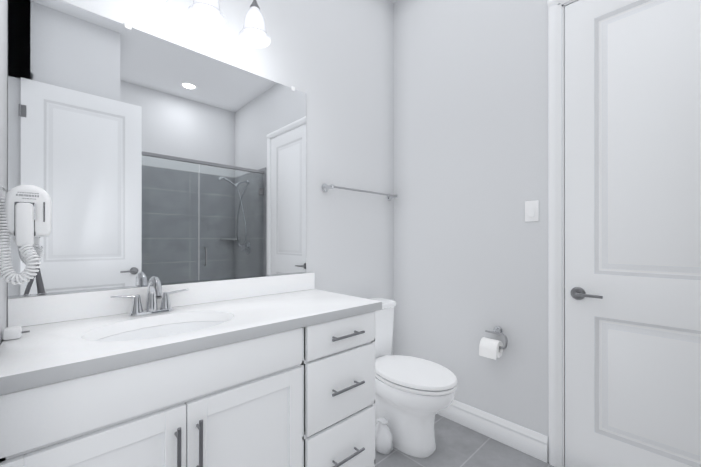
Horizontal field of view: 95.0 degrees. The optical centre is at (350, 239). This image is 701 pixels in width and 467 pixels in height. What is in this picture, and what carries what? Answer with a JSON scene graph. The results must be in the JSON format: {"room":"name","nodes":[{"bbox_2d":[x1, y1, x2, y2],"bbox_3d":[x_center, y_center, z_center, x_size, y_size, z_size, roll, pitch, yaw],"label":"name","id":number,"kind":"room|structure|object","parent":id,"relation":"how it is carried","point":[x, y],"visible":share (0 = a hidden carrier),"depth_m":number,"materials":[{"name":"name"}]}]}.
{"room":"bathroom","nodes":[
{"label":"bathroom","id":0,"kind":"room"},
{"bbox_2d":[0,0,7,344],"bbox_3d":[-0.553,-0.327,0.353,0.120,3.050,1.920,0,0,-43],"label":"wall","id":1,"kind":"structure","parent":0,"point":[3,110],"depth_m":1.00,"materials":[{"name":"white paint"}]},
{"bbox_2d":[0,185,51,284],"bbox_3d":[-0.885,-0.017,0.868,0.111,0.260,0.184,0,0,-43],"label":"mounted hairdryer","id":2,"kind":"object","parent":1,"relation":"attached to","point":[25,214],"visible":1,"depth_m":0.82,"materials":[{"name":"white plastic"}]},
{"bbox_2d":[7,0,393,354],"bbox_3d":[-0.455,-0.324,1.846,2.310,3.050,0.120,0,0,-43],"label":"wall","id":3,"kind":"structure","parent":0,"point":[333,60],"depth_m":2.09,"materials":[{"name":"white paint"}]},
{"bbox_2d":[8,0,305,297],"bbox_3d":[-0.715,-0.346,1.512,1.230,1.092,0.007,0,0,-43],"label":"mirror","id":4,"kind":"object","parent":3,"relation":"attached to","point":[141,158],"visible":1,"depth_m":1.36,"materials":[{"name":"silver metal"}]},
{"bbox_2d":[7,272,314,327],"bbox_3d":[-0.691,0.250,1.524,1.284,0.100,0.019,0,0,-43],"label":"backsplash","id":5,"kind":"structure","parent":3,"relation":"attached to","point":[48,309],"depth_m":1.31,"materials":[{"name":"white stone"}]},
{"bbox_2d":[187,0,224,27],"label":"sconce","id":6,"kind":"object","parent":3,"relation":"attached to","point":[209,14],"depth_m":1.48,"materials":[{"name":"white glass"}]},
{"bbox_2d":[238,0,270,47],"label":"sconce","id":7,"kind":"object","parent":3,"relation":"attached to","point":[254,34],"depth_m":1.59,"materials":[{"name":"white glass"}]},
{"bbox_2d":[321,184,397,199],"bbox_3d":[0.095,-0.329,2.224,0.684,0.054,0.084,0,0,-43],"label":"towel rail","id":8,"kind":"object","parent":3,"relation":"attached to","point":[325,187],"visible":1,"depth_m":2.11,"materials":[{"name":"silver metal"}]},
{"bbox_2d":[375,414,553,466],"bbox_3d":[0.160,1.248,0.315,3.510,0.100,3.190,0,0,-43],"label":"floor","id":9,"kind":"structure","parent":0,"point":[458,445],"depth_m":1.79,"materials":[{"name":"tile"}]},
{"bbox_2d":[0,308,381,466],"bbox_3d":[-0.502,0.770,1.311,1.268,0.860,0.584,0,0,-43],"label":"bathroom vanity","id":10,"kind":"object","parent":9,"relation":"on","point":[273,371],"depth_m":1.04,"materials":[{"name":"white wood"}]},
{"bbox_2d":[0,288,381,387],"bbox_3d":[-0.505,0.320,1.326,1.284,0.040,0.563,0,0,-43],"label":"countertop","id":11,"kind":"structure","parent":10,"relation":"on","point":[65,347],"depth_m":1.11,"materials":[{"name":"white stone"}]},
{"bbox_2d":[3,326,29,339],"bbox_3d":[-1.014,0.282,0.975,0.056,0.034,0.040,0,0,-43],"label":"plug","id":12,"kind":"object","parent":11,"relation":"on","point":[13,332],"visible":1,"depth_m":0.96,"materials":[{"name":"white plastic"}]},
{"bbox_2d":[110,276,187,315],"bbox_3d":[-0.779,0.222,1.277,0.274,0.155,0.154,0,0,-43],"label":"faucet","id":13,"kind":"object","parent":11,"relation":"on","point":[154,290],"visible":1,"depth_m":1.29,"materials":[{"name":"silver metal"}]},
{"bbox_2d":[375,417,392,454],"bbox_3d":[0.185,1.109,1.830,0.102,0.182,0.145,0,0,-43],"label":"toilet brush","id":14,"kind":"object","parent":9,"relation":"on","point":[383,440],"visible":0.88,"depth_m":1.80,"materials":[{"name":"white plastic"}]},
{"bbox_2d":[368,297,456,457],"bbox_3d":[0.298,0.808,1.963,0.380,0.785,0.727,0,0,-43],"label":"toilet","id":15,"kind":"object","parent":9,"relation":"on","point":[414,396],"visible":0.75,"depth_m":1.80,"materials":[{"name":"white ceramic"}]},
{"bbox_2d":[394,0,548,461],"bbox_3d":[1.435,-0.325,1.435,0.120,3.050,3.070,0,0,-43],"label":"wall","id":16,"kind":"structure","parent":0,"point":[470,152],"depth_m":2.03,"materials":[{"name":"white paint"}]},
{"bbox_2d":[436,399,547,462],"bbox_3d":[0.698,1.133,2.117,0.016,0.137,1.063,0,0,-43],"label":"baseboard","id":17,"kind":"structure","parent":16,"relation":"attached to","point":[532,443],"depth_m":1.90,"materials":[{"name":"white wood"}]},
{"bbox_2d":[485,326,507,348],"bbox_3d":[0.858,0.575,1.905,0.074,0.113,0.160,0,0,-43],"label":"toilet paper holder","id":18,"kind":"object","parent":16,"relation":"attached to","point":[498,330],"visible":0.85,"depth_m":1.90,"materials":[{"name":"silver metal"}]},
{"bbox_2d":[479,337,502,359],"bbox_3d":[0.829,0.634,1.891,0.100,0.097,0.100,0,0,-43],"label":"toilet paper roll","id":19,"kind":"object","parent":18,"relation":"hanging from","point":[489,348],"visible":0.98,"depth_m":1.86,"materials":[{"name":"white paper"}]},
{"bbox_2d":[525,200,538,221],"bbox_3d":[1.010,-0.159,1.790,0.012,0.116,0.070,0,0,-43],"label":"light switch","id":20,"kind":"object","parent":16,"relation":"attached to","point":[531,211],"visible":1,"depth_m":1.79,"materials":[{"name":"white plastic"}]},
{"bbox_2d":[547,0,577,466],"bbox_3d":[1.425,-0.049,1.432,0.138,2.498,0.926,0,0,-43],"label":"door frame","id":21,"kind":"structure","parent":16,"relation":"attached to","point":[556,181],"depth_m":1.70,"materials":[{"name":"white painted wood"}]},
{"bbox_2d":[565,0,700,466],"bbox_3d":[1.381,-0.017,1.392,0.095,2.413,0.782,0,0,-43],"label":"door","id":22,"kind":"structure","parent":16,"relation":"in","point":[632,233],"depth_m":1.49,"materials":[{"name":"white wood"}]}
]}

